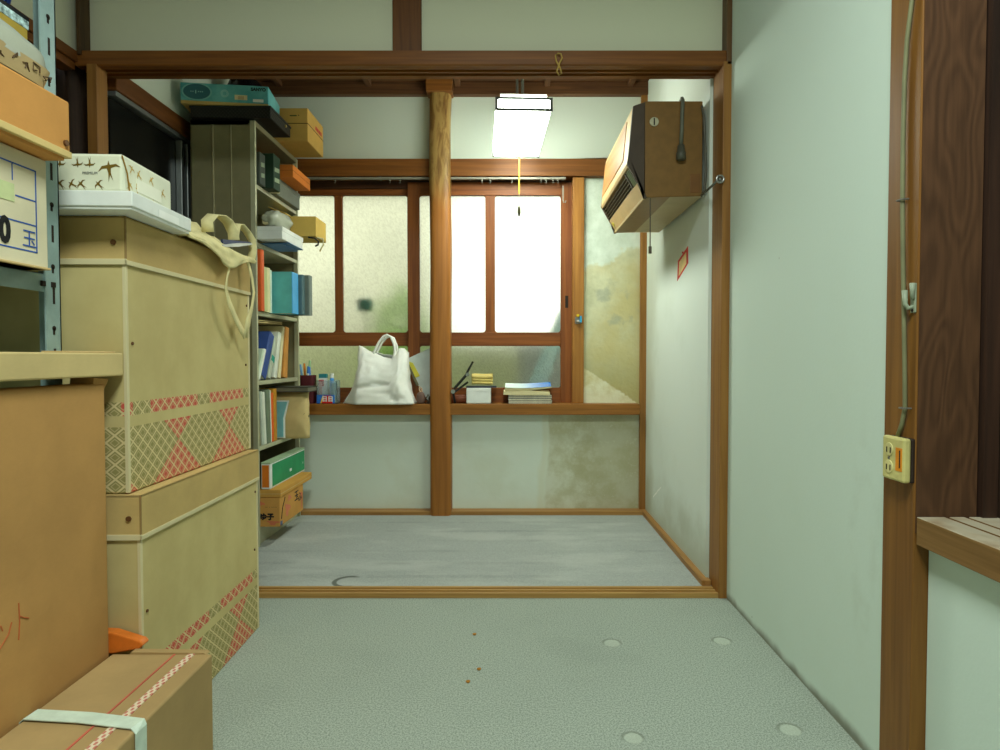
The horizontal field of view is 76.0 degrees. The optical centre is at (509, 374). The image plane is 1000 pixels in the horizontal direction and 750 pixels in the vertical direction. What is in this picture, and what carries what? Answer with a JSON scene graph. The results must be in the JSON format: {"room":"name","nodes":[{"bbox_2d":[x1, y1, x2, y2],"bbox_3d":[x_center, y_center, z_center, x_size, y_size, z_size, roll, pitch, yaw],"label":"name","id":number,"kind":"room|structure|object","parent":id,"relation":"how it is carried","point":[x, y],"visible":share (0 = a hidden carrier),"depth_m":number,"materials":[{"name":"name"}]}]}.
{"room":"storage room","nodes":[
{"label":"storage room","id":0,"kind":"room"},
{"bbox_2d":[11,0,87,153],"bbox_3d":[-1.518,-0.436,0.908,0.085,2.520,5.040,0,2,0],"label":"wall","id":1,"kind":"structure","parent":0,"point":[71,84],"depth_m":2.18,"materials":[{"name":"brown wood"}]},
{"bbox_2d":[10,4,77,61],"bbox_3d":[-1.495,-1.018,0.265,0.080,0.036,3.786,0,2,0],"label":"trim","id":2,"kind":"structure","parent":1,"relation":"attached to","point":[63,48],"depth_m":2.09,"materials":[{"name":"brown wood"}]},
{"bbox_2d":[27,31,74,69],"bbox_3d":[-1.489,-0.985,0.263,0.052,0.026,3.782,0,2,0],"label":"trim","id":3,"kind":"structure","parent":1,"relation":"attached to","point":[62,62],"depth_m":2.10,"materials":[{"name":"brown wood"}]},
{"bbox_2d":[76,0,90,54],"bbox_3d":[-1.449,-1.405,2.168,0.014,0.653,0.058,0,2,0],"label":"trim","id":4,"kind":"structure","parent":1,"relation":"attached to","point":[82,6],"depth_m":2.16,"materials":[{"name":"brown wood"}]},
{"bbox_2d":[86,64,107,153],"bbox_3d":[-1.409,-0.131,2.209,0.034,1.837,0.059,0,2,0],"label":"trim","id":5,"kind":"structure","parent":1,"relation":"attached to","point":[97,103],"depth_m":2.16,"materials":[{"name":"brown wood"}]},
{"bbox_2d":[130,79,229,122],"bbox_3d":[-1.430,-1.414,2.799,0.060,0.670,1.204,0,2,0],"label":"wall","id":6,"kind":"structure","parent":0,"point":[167,91],"depth_m":2.65,"materials":[{"name":"paint"}]},
{"bbox_2d":[107,79,189,139],"bbox_3d":[-1.419,-1.059,2.784,0.062,0.070,1.054,0,2,0],"label":"trim","id":7,"kind":"structure","parent":6,"relation":"attached to","point":[127,88],"depth_m":2.47,"materials":[{"name":"brown wood"}]},
{"bbox_2d":[107,91,191,220],"bbox_3d":[-1.415,-0.144,2.815,0.041,1.758,1.044,0,2,0],"label":"window","id":8,"kind":"structure","parent":6,"relation":"in","point":[134,133],"depth_m":2.54,"materials":[{"name":"glass"}]},
{"bbox_2d":[90,0,721,50],"bbox_3d":[-0.365,-1.404,2.212,2.220,0.658,0.040,0,2,0],"label":"wall","id":9,"kind":"structure","parent":0,"point":[115,25],"depth_m":2.20,"materials":[{"name":"paint"}]},
{"bbox_2d":[75,51,725,78],"bbox_3d":[-0.361,-1.070,2.208,2.208,0.050,0.107,0,2,0],"label":"wooden beam","id":10,"kind":"structure","parent":9,"relation":"attached to","point":[117,64],"depth_m":2.16,"materials":[{"name":"brown wood"}]},
{"bbox_2d":[392,0,421,50],"bbox_3d":[-0.352,-1.414,2.205,0.098,0.638,0.065,0,2,0],"label":"trim","id":11,"kind":"structure","parent":9,"relation":"attached to","point":[406,14],"depth_m":2.18,"materials":[{"name":"brown wood"}]},
{"bbox_2d":[255,79,648,80],"bbox_3d":[-0.372,-1.511,2.797,2.256,0.050,1.104,0,2,0],"label":"ceiling","id":12,"kind":"structure","parent":0,"point":[255,79],"depth_m":3.25,"materials":[{"name":"brown wood"}]},
{"bbox_2d":[493,79,552,215],"bbox_3d":[0.042,-1.101,2.830,0.228,0.776,0.594,0,2,-3],"label":"lamp","id":13,"kind":"object","parent":12,"relation":"hanging from","point":[521,120],"visible":0.7,"depth_m":2.69,"materials":[{"name":"white"}]},
{"bbox_2d":[493,97,552,156],"bbox_3d":[0.042,-1.083,2.831,0.255,0.052,0.604,0,2,0],"label":"diffuser","id":14,"kind":"object","parent":13,"relation":"attached to","point":[523,121],"depth_m":2.69,"materials":[{"name":"white"}]},
{"bbox_2d":[274,97,640,507],"bbox_3d":[-0.372,-0.505,3.377,2.256,2.520,0.100,0,2,0],"label":"wall","id":15,"kind":"structure","parent":0,"point":[354,461],"depth_m":3.35,"materials":[{"name":"paint"}]},
{"bbox_2d":[298,189,407,401],"bbox_3d":[-0.910,-0.436,3.403,0.862,1.161,0.031,0,2,0],"label":"window","id":16,"kind":"structure","parent":15,"relation":"in","point":[359,275],"depth_m":3.40,"materials":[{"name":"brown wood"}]},
{"bbox_2d":[425,79,453,97],"bbox_3d":[-0.356,-1.471,3.250,0.136,0.095,0.100,0,2,0],"label":"trim","id":17,"kind":"structure","parent":15,"relation":"attached to","point":[432,85],"depth_m":3.20,"materials":[{"name":"brown wood"}]},
{"bbox_2d":[307,177,571,402],"bbox_3d":[-0.435,-0.441,3.342,1.530,1.175,0.090,0,2,0],"label":"window","id":18,"kind":"structure","parent":15,"relation":"in","point":[512,273],"depth_m":3.37,"materials":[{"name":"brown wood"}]},
{"bbox_2d":[429,92,451,515],"bbox_3d":[-0.356,-0.395,3.300,0.117,2.241,0.112,0,2,0],"label":"trim","id":19,"kind":"structure","parent":15,"relation":"attached to","point":[440,102],"depth_m":3.25,"materials":[{"name":"brown wood"}]},
{"bbox_2d":[310,181,571,188],"bbox_3d":[-0.483,-1.004,3.403,1.633,0.046,0.080,0,2,0],"label":"trim","id":20,"kind":"structure","parent":15,"relation":"attached to","point":[313,184],"depth_m":3.36,"materials":[{"name":"brown wood"}]},
{"bbox_2d":[297,159,606,180],"bbox_3d":[-0.397,-1.065,3.351,2.206,0.088,0.160,0,2,0],"label":"trim","id":21,"kind":"structure","parent":15,"relation":"attached to","point":[568,168],"depth_m":3.27,"materials":[{"name":"brown wood"}]},
{"bbox_2d":[258,81,647,96],"bbox_3d":[-0.347,-1.467,3.293,2.106,0.066,0.055,0,2,0],"label":"trim","id":22,"kind":"structure","parent":15,"relation":"attached to","point":[289,88],"depth_m":3.27,"materials":[{"name":"brown wood"}]},
{"bbox_2d":[301,508,642,514],"bbox_3d":[-0.357,0.716,3.332,2.086,0.029,0.078,0,2,0],"label":"baseboard","id":23,"kind":"structure","parent":15,"relation":"attached to","point":[306,511],"depth_m":3.29,"materials":[{"name":"brown wood"}]},
{"bbox_2d":[309,402,639,414],"bbox_3d":[-0.418,0.174,3.376,2.165,0.056,0.200,0,2,0],"label":"trim","id":24,"kind":"structure","parent":15,"relation":"attached to","point":[341,408],"depth_m":3.28,"materials":[{"name":"brown wood"}]},
{"bbox_2d":[300,375,316,403],"bbox_3d":[-1.046,0.074,3.318,0.074,0.146,0.063,0,2,0],"label":"pen cup","id":25,"kind":"object","parent":24,"relation":"on","point":[305,380],"visible":0.56,"depth_m":3.29,"materials":[{"name":"plastic"}]},
{"bbox_2d":[317,380,339,403],"bbox_3d":[-0.940,0.087,3.312,0.104,0.120,0.063,0,2,0],"label":"case","id":26,"kind":"object","parent":24,"relation":"on","point":[328,391],"visible":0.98,"depth_m":3.28,"materials":[{"name":"white"}]},
{"bbox_2d":[344,334,416,404],"bbox_3d":[-0.674,-0.031,3.303,0.380,0.359,0.157,0,2,0],"label":"tote bag","id":27,"kind":"object","parent":24,"relation":"on","point":[380,379],"visible":1,"depth_m":3.26,"materials":[{"name":"white fabric"}]},
{"bbox_2d":[409,348,429,399],"bbox_3d":[-0.455,-0.001,3.358,0.188,0.290,0.026,0,2,0],"label":"folder","id":28,"kind":"object","parent":24,"relation":"on","point":[419,364],"visible":0.47,"depth_m":3.35,"materials":[{"name":"grey plastic"}]},
{"bbox_2d":[451,361,473,402],"bbox_3d":[-0.243,0.037,3.275,0.118,0.217,0.044,0,2,0],"label":"folding stand","id":29,"kind":"object","parent":24,"relation":"on","point":[453,390],"visible":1,"depth_m":3.26,"materials":[{"name":"metal"}]},
{"bbox_2d":[466,388,490,403],"bbox_3d":[-0.161,0.105,3.324,0.126,0.082,0.092,0,2,0],"label":"box","id":30,"kind":"object","parent":24,"relation":"on","point":[473,395],"visible":0.83,"depth_m":3.28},
{"bbox_2d":[466,386,496,387],"bbox_3d":[-0.147,0.059,3.318,0.155,0.010,0.080,0,2,0],"label":"wire tray","id":31,"kind":"object","parent":30,"relation":"on","point":[466,386],"visible":1,"depth_m":3.28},
{"bbox_2d":[471,373,492,384],"bbox_3d":[-0.144,0.020,3.317,0.114,0.058,0.072,0,2,0],"label":"cloth","id":32,"kind":"object","parent":31,"relation":"on","point":[487,379],"visible":1,"depth_m":3.28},
{"bbox_2d":[508,402,551,403],"bbox_3d":[0.103,0.142,3.333,0.224,0.008,0.086,0,2,0],"label":"booklet","id":33,"kind":"object","parent":24,"relation":"on","point":[508,402],"visible":0.7,"depth_m":3.29,"materials":[{"name":"paper"}]},
{"bbox_2d":[508,400,551,401],"bbox_3d":[0.104,0.133,3.333,0.224,0.008,0.086,0,2,0],"label":"booklet","id":34,"kind":"object","parent":33,"relation":"on","point":[508,400],"visible":0.79,"depth_m":3.29,"materials":[{"name":"paper"}]},
{"bbox_2d":[508,398,550,399],"bbox_3d":[0.100,0.124,3.332,0.224,0.008,0.086,0,2,0],"label":"booklet","id":35,"kind":"object","parent":34,"relation":"on","point":[508,398],"visible":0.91,"depth_m":3.29,"materials":[{"name":"paper"}]},
{"bbox_2d":[508,397,551,397],"bbox_3d":[0.103,0.115,3.333,0.224,0.008,0.086,0,2,0],"label":"booklet","id":36,"kind":"object","parent":35,"relation":"on","point":[508,397],"visible":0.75,"depth_m":3.29,"materials":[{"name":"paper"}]},
{"bbox_2d":[508,394,551,396],"bbox_3d":[0.102,0.106,3.330,0.224,0.008,0.086,0,2,0],"label":"booklet","id":37,"kind":"object","parent":36,"relation":"on","point":[550,395],"visible":0.77,"depth_m":3.29,"materials":[{"name":"paper"}]},
{"bbox_2d":[503,390,549,394],"bbox_3d":[0.086,0.089,3.326,0.240,0.027,0.096,0,2,0],"label":"magazine","id":38,"kind":"object","parent":37,"relation":"on","point":[525,392],"visible":0.86,"depth_m":3.28,"materials":[{"name":"beige paper"}]},
{"bbox_2d":[505,382,551,390],"bbox_3d":[0.093,0.058,3.325,0.240,0.042,0.098,0,2,0],"label":"magazine","id":39,"kind":"object","parent":38,"relation":"on","point":[543,385],"visible":1,"depth_m":3.30,"materials":[{"name":"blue paper"}]},
{"bbox_2d":[571,177,583,402],"bbox_3d":[0.353,-0.438,3.378,0.060,1.167,0.142,0,2,0],"label":"trim","id":40,"kind":"structure","parent":15,"relation":"attached to","point":[577,330],"depth_m":3.31,"materials":[{"name":"brown wood"}]},
{"bbox_2d":[258,515,700,585],"bbox_3d":[-0.372,0.767,2.870,2.256,0.066,1.186,0,2,0],"label":"floor","id":41,"kind":"structure","parent":0,"point":[309,550],"depth_m":2.68,"materials":[{"name":"concrete"}]},
{"bbox_2d":[190,120,300,546],"bbox_3d":[-1.209,-0.175,2.985,0.272,1.810,0.549,0,2,0],"label":"bookcase","id":42,"kind":"object","parent":41,"relation":"on","point":[223,152],"visible":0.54,"depth_m":2.70,"materials":[{"name":"paint"}]},
{"bbox_2d":[189,106,290,137],"bbox_3d":[-1.165,-1.102,2.793,0.346,0.050,0.251,0,2,0],"label":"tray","id":43,"kind":"object","parent":42,"relation":"on","point":[266,117],"visible":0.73,"depth_m":2.67,"materials":[{"name":"plastic"}]},
{"bbox_2d":[180,82,279,114],"bbox_3d":[-1.202,-1.171,2.769,0.350,0.086,0.211,0,2,-7],"label":"box","id":44,"kind":"object","parent":43,"relation":"on","point":[191,94],"visible":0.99,"depth_m":2.67,"materials":[{"name":"teal"}]},
{"bbox_2d":[227,79,261,85],"bbox_3d":[-1.258,-1.249,3.054,0.223,0.330,0.189,0,2,0],"label":"bag","id":45,"kind":"object","parent":44,"relation":"on","point":[247,82],"visible":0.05,"depth_m":2.99,"materials":[{"name":"plastic"}]},
{"bbox_2d":[256,152,264,186],"bbox_3d":[-1.176,-0.882,2.748,0.231,0.135,0.060,0,2,0],"label":"box file","id":46,"kind":"object","parent":42,"relation":"on","point":[260,158],"visible":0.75,"depth_m":2.72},
{"bbox_2d":[257,249,264,310],"bbox_3d":[-1.159,-0.405,2.745,0.200,0.262,0.034,0,2,0],"label":"book","id":47,"kind":"object","parent":42,"relation":"on","point":[260,253],"visible":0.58,"depth_m":2.73,"materials":[{"name":"paper"}]},
{"bbox_2d":[259,391,263,444],"bbox_3d":[-1.185,0.189,2.795,0.210,0.237,0.043,0,2,0],"label":"file","id":48,"kind":"object","parent":42,"relation":"on","point":[260,392],"visible":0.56,"depth_m":2.79,"materials":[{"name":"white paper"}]},
{"bbox_2d":[259,267,266,311],"bbox_3d":[-1.153,-0.372,2.786,0.180,0.194,0.040,0,2,0],"label":"book","id":49,"kind":"object","parent":42,"relation":"on","point":[265,268],"visible":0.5,"depth_m":2.78,"materials":[{"name":"paper"}]},
{"bbox_2d":[262,392,266,443],"bbox_3d":[-1.185,0.190,2.822,0.210,0.233,0.043,0,2,0],"label":"file","id":50,"kind":"object","parent":42,"relation":"on","point":[263,393],"visible":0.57,"depth_m":2.81,"materials":[{"name":"paper"}]},
{"bbox_2d":[259,389,270,442],"bbox_3d":[-1.185,0.185,2.867,0.210,0.242,0.054,0,2,0],"label":"file","id":51,"kind":"object","parent":42,"relation":"on","point":[266,391],"visible":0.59,"depth_m":2.86,"materials":[{"name":"paper"}]},
{"bbox_2d":[258,331,273,379],"bbox_3d":[-1.180,-0.088,2.862,0.200,0.218,0.150,0,2,0],"label":"book","id":52,"kind":"object","parent":42,"relation":"on","point":[265,338],"visible":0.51,"depth_m":2.86,"materials":[{"name":"paper"}]},
{"bbox_2d":[265,268,269,312],"bbox_3d":[-1.155,-0.375,2.828,0.180,0.196,0.038,0,2,0],"label":"book","id":53,"kind":"object","parent":42,"relation":"on","point":[268,269],"visible":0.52,"depth_m":2.82,"materials":[{"name":"paper"}]},
{"bbox_2d":[259,388,276,440],"bbox_3d":[-1.185,0.183,2.951,0.210,0.240,0.036,0,2,0],"label":"file","id":54,"kind":"object","parent":42,"relation":"on","point":[273,390],"visible":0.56,"depth_m":2.95,"materials":[{"name":"cardboard"}]},
{"bbox_2d":[262,153,279,191],"bbox_3d":[-1.144,-0.892,2.828,0.231,0.150,0.080,0,2,0],"label":"box file","id":55,"kind":"object","parent":42,"relation":"on","point":[272,162],"visible":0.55,"depth_m":2.79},
{"bbox_2d":[258,326,284,378],"bbox_3d":[-1.190,-0.108,3.033,0.220,0.249,0.084,0,2,0],"label":"file","id":56,"kind":"object","parent":42,"relation":"on","point":[280,329],"visible":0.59,"depth_m":3.04,"materials":[{"name":"paper"}]},
{"bbox_2d":[266,336,276,379],"bbox_3d":[-1.180,-0.079,2.917,0.201,0.197,0.112,0,2,0],"label":"file","id":57,"kind":"object","parent":42,"relation":"on","point":[272,358],"visible":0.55,"depth_m":2.91,"materials":[{"name":"paper"}]},
{"bbox_2d":[271,393,273,441],"bbox_3d":[-1.180,0.193,2.917,0.200,0.222,0.024,0,3,0],"label":"file","id":58,"kind":"object","parent":42,"relation":"on","point":[272,409],"visible":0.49,"depth_m":2.91,"materials":[{"name":"paper"}]},
{"bbox_2d":[271,332,280,378],"bbox_3d":[-1.185,-0.092,2.981,0.210,0.220,0.100,0,2,0],"label":"file","id":59,"kind":"object","parent":42,"relation":"on","point":[277,335],"visible":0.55,"depth_m":2.97,"materials":[{"name":"paper"}]},
{"bbox_2d":[260,484,302,526],"bbox_3d":[-1.036,0.587,2.908,0.098,0.125,0.311,0,2,0],"label":"carton","id":60,"kind":"object","parent":42,"relation":"on","point":[274,511],"visible":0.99,"depth_m":2.76,"materials":[{"name":"orange"}]},
{"bbox_2d":[260,472,311,496],"bbox_3d":[-1.035,0.504,2.966,0.102,0.034,0.432,0,2,0],"label":"lid","id":61,"kind":"object","parent":60,"relation":"on","point":[285,487],"visible":0.78,"depth_m":2.87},
{"bbox_2d":[261,447,304,488],"bbox_3d":[-1.050,0.427,2.981,0.043,0.116,0.462,0,2,0],"label":"shoebox","id":62,"kind":"object","parent":61,"relation":"on","point":[276,470],"visible":1,"depth_m":2.89,"materials":[{"name":"cardboard"}]},
{"bbox_2d":[260,243,302,251],"bbox_3d":[-1.025,-0.576,2.885,0.130,0.008,0.200,0,2,0],"label":"papers","id":63,"kind":"object","parent":42,"relation":"on","point":[280,247],"visible":0.89,"depth_m":2.87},
{"bbox_2d":[257,226,302,248],"bbox_3d":[-1.023,-0.609,2.855,0.114,0.054,0.272,0,2,0],"label":"carton","id":64,"kind":"object","parent":63,"relation":"on","point":[267,234],"visible":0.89,"depth_m":2.73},
{"bbox_2d":[261,210,292,229],"bbox_3d":[-1.018,-0.673,2.808,0.108,0.085,0.214,0,2,0],"label":"wrapped bundle","id":65,"kind":"object","parent":64,"relation":"on","point":[270,218],"visible":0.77,"depth_m":2.74,"materials":[{"name":"grey plastic"}]},
{"bbox_2d":[268,207,325,242],"bbox_3d":[-1.015,-0.716,3.066,0.200,0.127,0.230,0,2,0],"label":"carton","id":66,"kind":"object","parent":64,"relation":"on","point":[303,226],"visible":0.75,"depth_m":3.01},
{"bbox_2d":[270,272,297,314],"bbox_3d":[-1.112,-0.373,2.931,0.260,0.188,0.080,0,2,0],"label":"binder","id":67,"kind":"object","parent":42,"relation":"on","point":[284,284],"visible":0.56,"depth_m":2.89,"materials":[{"name":"paper"}]},
{"bbox_2d":[270,179,299,209],"bbox_3d":[-1.155,-0.863,3.057,0.204,0.079,0.313,0,2,0],"label":"box","id":68,"kind":"object","parent":42,"relation":"on","point":[287,195],"visible":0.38,"depth_m":3.06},
{"bbox_2d":[280,165,309,190],"bbox_3d":[-1.115,-0.931,3.030,0.261,0.056,0.251,0,2,0],"label":"carton","id":69,"kind":"object","parent":68,"relation":"on","point":[293,177],"visible":0.45,"depth_m":2.98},
{"bbox_2d":[281,326,288,377],"bbox_3d":[-1.190,-0.110,3.095,0.220,0.249,0.081,0,2,0],"label":"file","id":70,"kind":"object","parent":42,"relation":"on","point":[284,368],"visible":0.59,"depth_m":3.08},
{"bbox_2d":[277,392,309,438],"bbox_3d":[-1.069,0.190,3.033,0.236,0.220,0.089,0,2,0],"label":"envelope","id":71,"kind":"object","parent":42,"relation":"on","point":[293,420],"visible":0.6,"depth_m":3.01,"materials":[{"name":"paper"}]},
{"bbox_2d":[265,386,316,391],"bbox_3d":[-1.035,0.066,3.038,0.200,0.024,0.140,0,2,0],"label":"notebook","id":72,"kind":"object","parent":71,"relation":"on","point":[279,388],"visible":0.66,"depth_m":2.97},
{"bbox_2d":[281,275,311,315],"bbox_3d":[-1.074,-0.377,3.036,0.260,0.188,0.046,0,2,0],"label":"book","id":73,"kind":"object","parent":42,"relation":"on","point":[308,279],"visible":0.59,"depth_m":3.02,"materials":[{"name":"paper"}]},
{"bbox_2d":[274,108,322,156],"bbox_3d":[-1.035,-1.161,3.081,0.202,0.152,0.247,0,2,0],"label":"carton","id":74,"kind":"object","parent":42,"relation":"on","point":[306,133],"visible":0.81,"depth_m":2.98,"materials":[{"name":"yellow"}]},
{"bbox_2d":[298,275,304,314],"bbox_3d":[-1.094,-0.374,2.993,0.260,0.186,0.034,0,2,0],"label":"book","id":75,"kind":"object","parent":42,"relation":"on","point":[301,278],"visible":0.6,"depth_m":2.98,"materials":[{"name":"paper"}]},
{"bbox_2d":[212,598,861,749],"bbox_3d":[-0.440,0.846,0.317,2.870,0.050,3.786,0,2,0],"label":"floor","id":76,"kind":"structure","parent":0,"point":[315,673],"depth_m":1.65,"materials":[{"name":"carpet"}]},
{"bbox_2d":[0,0,62,385],"bbox_3d":[-1.041,-0.067,0.780,0.364,1.750,0.900,0,2,0],"label":"rack","id":77,"kind":"object","parent":76,"relation":"on","point":[47,282],"visible":0.38,"depth_m":1.20,"materials":[{"name":"metal"}]},
{"bbox_2d":[0,266,43,291],"bbox_3d":[-1.044,-0.160,0.777,0.357,0.034,0.899,0,2,0],"label":"shelf","id":78,"kind":"object","parent":77,"relation":"attached to","point":[9,277],"depth_m":1.13,"materials":[{"name":"metal"}]},
{"bbox_2d":[0,142,50,269],"bbox_3d":[-0.984,-0.281,0.955,0.305,0.196,0.404,0,2,0],"label":"carton","id":79,"kind":"object","parent":77,"relation":"on","point":[23,204],"visible":1,"depth_m":1.09,"materials":[{"name":"white"}]},
{"bbox_2d":[0,64,71,160],"bbox_3d":[-0.948,-0.435,0.940,0.304,0.108,0.452,0,2,0],"label":"box","id":80,"kind":"object","parent":79,"relation":"on","point":[34,121],"visible":1,"depth_m":1.08,"materials":[{"name":"cardboard"}]},
{"bbox_2d":[0,0,28,39],"bbox_3d":[-0.992,-0.570,0.974,0.222,0.157,0.402,0,2,0],"label":"box","id":81,"kind":"object","parent":80,"relation":"on","point":[9,14],"visible":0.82,"depth_m":1.14,"materials":[{"name":"yellow"}]},
{"bbox_2d":[0,18,51,87],"bbox_3d":[-0.839,-0.533,0.985,0.075,0.087,0.323,0,2,0],"label":"plastic bag","id":82,"kind":"object","parent":80,"relation":"on","point":[17,53],"visible":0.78,"depth_m":1.05,"materials":[{"name":"grey"}]},
{"bbox_2d":[0,50,51,82],"bbox_3d":[-0.802,-0.515,1.006,0.002,0.022,0.230,0,2,0],"label":"print","id":83,"kind":"object","parent":82,"relation":"attached to","point":[22,62],"depth_m":1.06,"materials":[{"name":"brown"}]},
{"bbox_2d":[0,378,108,737],"bbox_3d":[-0.827,0.409,0.935,0.058,0.790,0.718,0,2,0],"label":"carton","id":84,"kind":"object","parent":76,"relation":"on","point":[54,588],"visible":0.98,"depth_m":1.11,"materials":[{"name":"cardboard"}]},
{"bbox_2d":[0,351,122,381],"bbox_3d":[-0.823,-0.013,0.925,0.075,0.049,0.750,0,2,0],"label":"lid","id":85,"kind":"object","parent":84,"relation":"on","point":[14,366],"visible":1,"depth_m":1.11,"materials":[{"name":"cardboard"}]},
{"bbox_2d":[0,649,212,749],"bbox_3d":[-0.694,0.681,0.978,0.206,0.243,0.632,0,2,0],"label":"carton","id":86,"kind":"object","parent":76,"relation":"on","point":[141,699],"visible":1,"depth_m":1.12,"materials":[{"name":"cardboard"}]},
{"bbox_2d":[108,628,148,653],"bbox_3d":[-0.830,0.537,1.300,0.181,0.050,0.024,0,2,0],"label":"wedge","id":87,"kind":"object","parent":86,"relation":"on","point":[120,640],"visible":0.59,"depth_m":1.29,"materials":[{"name":"plastic"}]},
{"bbox_2d":[106,450,258,678],"bbox_3d":[-1.004,0.510,1.631,0.489,0.548,0.651,0,2,-1],"label":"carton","id":88,"kind":"object","parent":76,"relation":"on","point":[183,558],"visible":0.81,"depth_m":1.53,"materials":[{"name":"cardboard"}]},
{"bbox_2d":[0,216,250,493],"bbox_3d":[-1.013,-0.048,1.622,0.459,0.566,0.656,0,2,-1],"label":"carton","id":89,"kind":"object","parent":88,"relation":"on","point":[154,297],"visible":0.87,"depth_m":1.40,"materials":[{"name":"cardboard"}]},
{"bbox_2d":[59,190,190,233],"bbox_3d":[-0.941,-0.342,1.358,0.407,0.036,0.256,0,2,-3],"label":"box","id":90,"kind":"object","parent":89,"relation":"on","point":[130,204],"visible":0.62,"depth_m":1.26,"materials":[{"name":"cardboard"}]},
{"bbox_2d":[58,154,170,209],"bbox_3d":[-0.940,-0.398,1.341,0.364,0.075,0.202,0,2,-3],"label":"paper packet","id":91,"kind":"object","parent":90,"relation":"on","point":[99,172],"visible":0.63,"depth_m":1.25,"materials":[{"name":"paper"}]},
{"bbox_2d":[173,213,256,338],"bbox_3d":[-0.861,-0.270,1.720,0.211,0.341,0.416,0,2,0],"label":"cloth bag","id":92,"kind":"object","parent":89,"relation":"on","point":[230,258],"visible":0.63,"depth_m":1.77,"materials":[{"name":"beige fabric"}]},
{"bbox_2d":[645,0,999,749],"bbox_3d":[0.785,-0.436,0.908,0.159,2.520,5.040,0,2,0],"label":"wall","id":93,"kind":"structure","parent":0,"point":[810,99],"depth_m":1.62,"materials":[{"name":"paint"}]},
{"bbox_2d":[259,586,717,597],"bbox_3d":[-0.347,0.774,2.241,2.205,0.046,0.072,0,2,0],"label":"trim","id":94,"kind":"structure","parent":93,"relation":"attached to","point":[264,591],"depth_m":2.21,"materials":[{"name":"brown wood"}]},
{"bbox_2d":[638,95,647,508],"bbox_3d":[0.695,-0.362,3.330,0.041,2.164,0.042,0,2,0],"label":"trim","id":95,"kind":"structure","parent":93,"relation":"attached to","point":[643,235],"depth_m":3.32,"materials":[{"name":"brown wood"}]},
{"bbox_2d":[601,97,702,253],"bbox_3d":[0.554,-0.725,2.608,0.270,0.556,0.693,0,2,0],"label":"air conditioner","id":96,"kind":"object","parent":93,"relation":"attached to","point":[653,171],"visible":1,"depth_m":2.29,"materials":[{"name":"brown metal"}]},
{"bbox_2d":[700,105,718,196],"bbox_3d":[0.690,-0.795,2.215,0.024,0.322,0.145,0,2,0],"label":"cable","id":97,"kind":"object","parent":96,"relation":"attached to","point":[705,190],"visible":1,"depth_m":2.27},
{"bbox_2d":[641,509,710,585],"bbox_3d":[0.699,0.730,2.814,0.034,0.030,1.075,0,2,0],"label":"baseboard","id":98,"kind":"structure","parent":93,"relation":"attached to","point":[704,581],"depth_m":2.61,"materials":[{"name":"brown wood"}]},
{"bbox_2d":[677,247,687,280],"bbox_3d":[0.704,-0.453,2.616,0.005,0.120,0.165,0,2,0],"label":"charm","id":99,"kind":"object","parent":93,"relation":"attached to","point":[683,260],"visible":1,"depth_m":2.61,"materials":[{"name":"red"}]},
{"bbox_2d":[709,61,731,597],"bbox_3d":[0.734,-0.135,2.233,0.034,1.844,0.116,0,2,0],"label":"trim","id":100,"kind":"structure","parent":93,"relation":"attached to","point":[722,81],"depth_m":2.19,"materials":[{"name":"brown wood"}]},
{"bbox_2d":[722,0,731,63],"bbox_3d":[0.742,-1.387,2.169,0.026,0.688,0.058,0,2,0],"label":"trim","id":101,"kind":"structure","parent":93,"relation":"attached to","point":[726,4],"depth_m":2.15,"materials":[{"name":"brown wood"}]},
{"bbox_2d":[883,435,914,482],"bbox_3d":[0.712,0.153,1.175,0.024,0.080,0.066,0,2,0],"label":"electrical outlet","id":102,"kind":"object","parent":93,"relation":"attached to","point":[898,452],"visible":1,"depth_m":1.16,"materials":[{"name":"plastic"}]},
{"bbox_2d":[885,460,892,472],"bbox_3d":[0.702,0.169,1.185,0.004,0.025,0.025,0,2,0],"label":"socket","id":103,"kind":"object","parent":102,"relation":"attached to","point":[888,463],"depth_m":1.18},
{"bbox_2d":[885,442,892,455],"bbox_3d":[0.702,0.137,1.184,0.004,0.025,0.025,0,2,0],"label":"socket","id":104,"kind":"object","parent":102,"relation":"attached to","point":[888,445],"depth_m":1.18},
{"bbox_2d":[879,0,928,749],"bbox_3d":[0.744,-0.443,1.173,0.043,2.520,0.095,0,2,0],"label":"wooden post","id":105,"kind":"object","parent":93,"relation":"attached to","point":[905,564],"depth_m":1.17,"materials":[{"name":"brown wood"}]},
{"bbox_2d":[895,0,913,436],"bbox_3d":[0.716,-0.307,1.159,0.015,0.859,0.039,0,2,0],"label":"cable","id":106,"kind":"object","parent":93,"relation":"attached to","point":[902,199],"visible":0.96,"depth_m":1.16,"materials":[{"name":"plastic"}]},
{"bbox_2d":[901,283,916,312],"bbox_3d":[0.713,-0.138,1.143,0.019,0.052,0.020,0,2,0],"label":"coat hook","id":107,"kind":"object","parent":93,"relation":"attached to","point":[913,286],"visible":1,"depth_m":1.14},
{"bbox_2d":[915,0,986,532],"bbox_3d":[0.779,-0.710,1.131,0.108,1.985,0.032,0,2,0],"label":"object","id":108,"kind":"structure","parent":93,"relation":"attached to","point":[954,66],"depth_m":1.13,"materials":[{"name":"brown wood"}]},
{"bbox_2d":[916,517,999,582],"bbox_3d":[0.825,0.316,-0.224,0.200,0.050,2.734,0,2,0],"label":"ledge","id":109,"kind":"object","parent":93,"relation":"attached to","point":[973,543],"depth_m":1.05,"materials":[{"name":"brown wood"}]},
{"bbox_2d":[997,422,999,517],"bbox_3d":[0.905,-0.406,-0.162,0.080,2.520,2.900,0,2,0],"label":"wall","id":110,"kind":"structure","parent":0,"point":[998,515],"depth_m":1.13,"materials":[{"name":"brown wood"}]},
{"bbox_2d":[976,0,999,517],"bbox_3d":[0.860,-0.709,1.123,0.046,1.985,0.050,0,2,0],"label":"trim","id":111,"kind":"structure","parent":110,"relation":"attached to","point":[989,366],"depth_m":1.12,"materials":[{"name":"brown wood"}]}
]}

